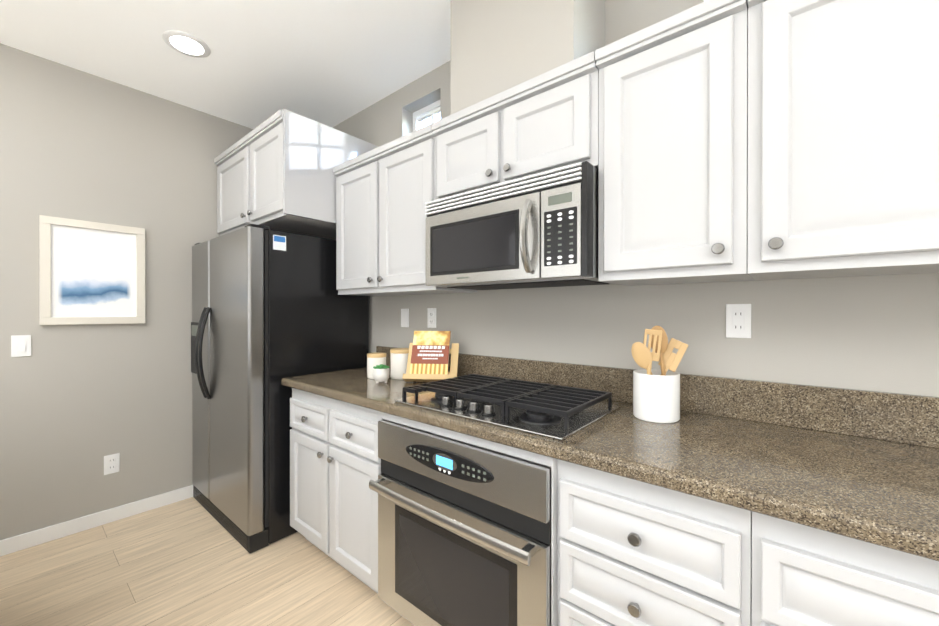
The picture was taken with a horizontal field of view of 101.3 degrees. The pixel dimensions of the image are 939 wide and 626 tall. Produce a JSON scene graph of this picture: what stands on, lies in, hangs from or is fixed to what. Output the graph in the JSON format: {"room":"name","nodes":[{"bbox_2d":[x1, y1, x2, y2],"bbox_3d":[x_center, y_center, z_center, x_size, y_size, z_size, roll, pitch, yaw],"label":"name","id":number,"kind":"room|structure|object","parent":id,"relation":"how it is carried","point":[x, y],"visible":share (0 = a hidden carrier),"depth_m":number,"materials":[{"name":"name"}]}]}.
{"room":"kitchen","nodes":[
{"label":"kitchen","id":0,"kind":"room"},
{"bbox_2d":[0,43,252,539],"bbox_3d":[-2.684,-0.068,1.816,0.140,2.664,4.080,0,0,40],"label":"wall","id":1,"kind":"structure","parent":0,"point":[78,403],"depth_m":2.27,"materials":[{"name":"grey paint"}]},
{"bbox_2d":[11,335,30,356],"bbox_3d":[-2.388,0.175,2.052,0.010,0.114,0.070,0,0,40],"label":"switch plate","id":2,"kind":"object","parent":1,"relation":"attached to","point":[20,345],"visible":1,"depth_m":2.05,"materials":[{"name":"white plastic"}]},
{"bbox_2d":[39,215,145,324],"bbox_3d":[-2.197,-0.233,2.266,0.028,0.598,0.446,0,0,40],"label":"picture frame","id":3,"kind":"object","parent":1,"relation":"attached to","point":[91,272],"visible":0.96,"depth_m":2.25,"materials":[{"name":"beige paper"}]},
{"bbox_2d":[0,485,192,556],"bbox_3d":[-2.625,1.222,1.771,0.012,0.082,3.798,0,0,40],"label":"baseboard","id":4,"kind":"structure","parent":1,"relation":"attached to","point":[40,536],"depth_m":2.25,"materials":[{"name":"white wood"}]},
{"bbox_2d":[104,453,119,474],"bbox_3d":[-2.161,0.913,2.327,0.010,0.114,0.070,0,0,40],"label":"electrical outlet","id":5,"kind":"object","parent":1,"relation":"attached to","point":[111,463],"visible":1,"depth_m":2.33,"materials":[{"name":"white plastic"}]},
{"bbox_2d":[214,109,378,239],"bbox_3d":[-1.209,-0.818,2.637,1.063,0.560,0.644,0,0,40],"label":"upper cabinet","id":6,"kind":"object","parent":1,"relation":"attached to","point":[275,172],"visible":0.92,"depth_m":2.25,"materials":[{"name":"grey wood"}]},
{"bbox_2d":[0,497,413,625],"bbox_3d":[-0.267,1.330,-0.200,6.440,0.120,4.080,0,0,40],"label":"floor","id":7,"kind":"structure","parent":0,"point":[192,561],"depth_m":1.81,"materials":[{"name":"brown wood"}]},
{"bbox_2d":[191,224,368,552],"bbox_3d":[-1.302,0.395,2.572,0.972,1.732,0.810,0,0,40],"label":"refrigerator","id":8,"kind":"object","parent":7,"relation":"on","point":[271,309],"visible":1,"depth_m":2.17,"materials":[{"name":"black"}]},
{"bbox_2d":[290,388,380,593],"bbox_3d":[-0.484,0.828,2.046,0.805,0.870,0.629,0,0,40],"label":"base cabinet","id":9,"kind":"object","parent":7,"relation":"on","point":[335,464],"visible":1,"depth_m":1.78,"materials":[{"name":"grey wood"}]},
{"bbox_2d":[281,346,938,561],"bbox_3d":[0.310,0.307,1.375,2.902,0.173,0.636,0,0,40],"label":"countertop","id":10,"kind":"structure","parent":9,"relation":"on","point":[861,465],"depth_m":1.03,"materials":[{"name":"stone"}]},
{"bbox_2d":[367,353,385,378],"bbox_3d":[-0.501,0.284,2.078,0.103,0.130,0.103,0,0,40],"label":"canister","id":11,"kind":"object","parent":10,"relation":"on","point":[374,359],"visible":0.75,"depth_m":2.04,"materials":[{"name":"white ceramic"}]},
{"bbox_2d":[373,364,389,382],"bbox_3d":[-0.443,0.303,1.936,0.083,0.092,0.083,0,0,40],"label":"succulent plant","id":12,"kind":"object","parent":10,"relation":"on","point":[381,372],"visible":1,"depth_m":1.91,"materials":[{"name":"white plant"}]},
{"bbox_2d":[390,348,408,379],"bbox_3d":[-0.364,0.272,2.075,0.124,0.154,0.124,0,0,40],"label":"canister","id":13,"kind":"object","parent":10,"relation":"on","point":[399,358],"visible":0.73,"depth_m":2.02,"materials":[{"name":"white ceramic"}]},
{"bbox_2d":[402,331,458,381],"bbox_3d":[-0.189,0.220,1.958,0.262,0.253,0.174,0,0,7],"label":"cookbook stand","id":14,"kind":"object","parent":10,"relation":"on","point":[428,355],"visible":0.83,"depth_m":1.95,"materials":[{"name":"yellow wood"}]},
{"bbox_2d":[395,374,619,440],"bbox_3d":[0.130,0.322,1.468,0.717,0.058,0.472,0,0,40],"label":"cooktop","id":15,"kind":"object","parent":10,"relation":"in","point":[558,412],"visible":1,"depth_m":1.35,"materials":[{"name":"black metal"}]},
{"bbox_2d":[631,326,687,422],"bbox_3d":[0.632,0.196,1.288,0.158,0.309,0.142,0,0,40],"label":"utensil crock","id":16,"kind":"object","parent":10,"relation":"on","point":[656,396],"visible":1,"depth_m":1.28,"materials":[{"name":"white ceramic"}]},
{"bbox_2d":[381,412,556,625],"bbox_3d":[0.130,0.829,1.548,0.772,0.870,0.604,0,0,40],"label":"base cabinet","id":17,"kind":"object","parent":7,"relation":"on","point":[530,456],"visible":0.1,"depth_m":1.11,"materials":[{"name":"grey"}]},
{"bbox_2d":[369,419,550,625],"bbox_3d":[0.093,0.785,1.505,0.755,0.711,0.670,0,0,40],"label":"wall oven","id":18,"kind":"object","parent":17,"relation":"in","point":[464,533],"visible":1,"depth_m":1.25,"materials":[{"name":"silver metal"}]},
{"bbox_2d":[557,459,751,625],"bbox_3d":[0.588,0.830,1.149,0.440,0.870,0.629,0,0,40],"label":"base cabinet","id":19,"kind":"object","parent":7,"relation":"on","point":[631,552],"visible":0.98,"depth_m":0.92,"materials":[{"name":"grey wood"}]},
{"bbox_2d":[752,512,938,625],"bbox_3d":[0.934,0.831,0.860,0.458,0.870,0.629,0,0,40],"label":"base cabinet","id":20,"kind":"object","parent":7,"relation":"on","point":[802,575],"visible":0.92,"depth_m":0.71,"materials":[{"name":"grey wood"}]},
{"bbox_2d":[0,0,450,128],"bbox_3d":[-0.267,-1.454,-0.207,6.440,0.120,4.080,0,0,40],"label":"ceiling","id":21,"kind":"structure","parent":0,"point":[331,63],"depth_m":2.03,"materials":[{"name":"white paint"}]},
{"bbox_2d":[162,30,210,57],"bbox_3d":[-1.470,-1.395,2.005,0.204,0.009,0.204,0,0,40],"label":"recessed light","id":22,"kind":"object","parent":21,"relation":"in","point":[187,44],"visible":1,"depth_m":2.00,"materials":[{"name":"white"}]},
{"bbox_2d":[451,0,604,113],"bbox_3d":[0.236,-1.133,1.654,0.586,0.532,0.300,0,0,40],"label":"wall","id":23,"kind":"structure","parent":0,"point":[498,46],"depth_m":1.53,"materials":[{"name":"grey paint"}]},
{"bbox_2d":[333,124,476,295],"bbox_3d":[-0.388,-0.487,2.144,0.827,0.756,0.349,0,0,40],"label":"upper cabinet","id":24,"kind":"object","parent":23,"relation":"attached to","point":[386,192],"visible":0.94,"depth_m":1.99,"materials":[{"name":"grey wood"}]},
{"bbox_2d":[432,51,598,199],"bbox_3d":[0.222,-0.680,1.633,0.760,0.366,0.349,0,0,40],"label":"upper cabinet","id":25,"kind":"object","parent":23,"relation":"attached to","point":[546,121],"visible":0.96,"depth_m":1.46,"materials":[{"name":"grey wood"}]},
{"bbox_2d":[425,161,612,289],"bbox_3d":[0.193,-0.300,1.590,0.740,0.374,0.454,0,0,40],"label":"microwave","id":26,"kind":"object","parent":25,"relation":"attached to","point":[539,230],"visible":1,"depth_m":1.40,"materials":[{"name":"silver metal"}]},
{"bbox_2d":[595,0,754,285],"bbox_3d":[0.670,-0.484,1.260,0.404,0.756,0.349,0,0,40],"label":"upper cabinet","id":27,"kind":"object","parent":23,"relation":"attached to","point":[673,149],"visible":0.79,"depth_m":1.12,"materials":[{"name":"grey wood"}]},
{"bbox_2d":[332,0,938,396],"bbox_3d":[0.997,-0.067,1.308,6.160,2.664,0.140,0,0,40],"label":"wall","id":28,"kind":"structure","parent":0,"point":[878,333],"depth_m":1.39,"materials":[{"name":"grey paint"}]},
{"bbox_2d":[401,309,408,326],"bbox_3d":[-0.400,0.031,2.378,0.070,0.114,0.008,0,0,40],"label":"outlet","id":29,"kind":"object","parent":28,"relation":"attached to","point":[404,317],"visible":1,"depth_m":2.37,"materials":[{"name":"white plastic"}]},
{"bbox_2d":[413,100,439,130],"bbox_3d":[-0.224,-0.972,2.371,0.330,0.610,0.040,0,0,40],"label":"window","id":30,"kind":"structure","parent":28,"relation":"in","point":[432,110],"depth_m":2.39,"materials":[{"name":"white glass"}]},
{"bbox_2d":[427,308,435,327],"bbox_3d":[-0.219,0.029,2.226,0.070,0.114,0.009,0,0,40],"label":"outlet","id":31,"kind":"object","parent":28,"relation":"attached to","point":[431,317],"visible":1,"depth_m":2.22,"materials":[{"name":"white plastic"}]},
{"bbox_2d":[726,304,750,337],"bbox_3d":[0.901,0.027,1.291,0.070,0.114,0.008,0,0,40],"label":"outlet","id":32,"kind":"object","parent":28,"relation":"attached to","point":[738,320],"visible":1,"depth_m":1.29,"materials":[{"name":"white plastic"}]},
{"bbox_2d":[747,0,938,280],"bbox_3d":[1.084,-0.483,0.929,0.651,0.756,0.324,0,0,40],"label":"upper cabinet","id":33,"kind":"object","parent":28,"relation":"attached to","point":[843,138],"visible":1,"depth_m":0.89,"materials":[{"name":"grey wood"}]}
]}

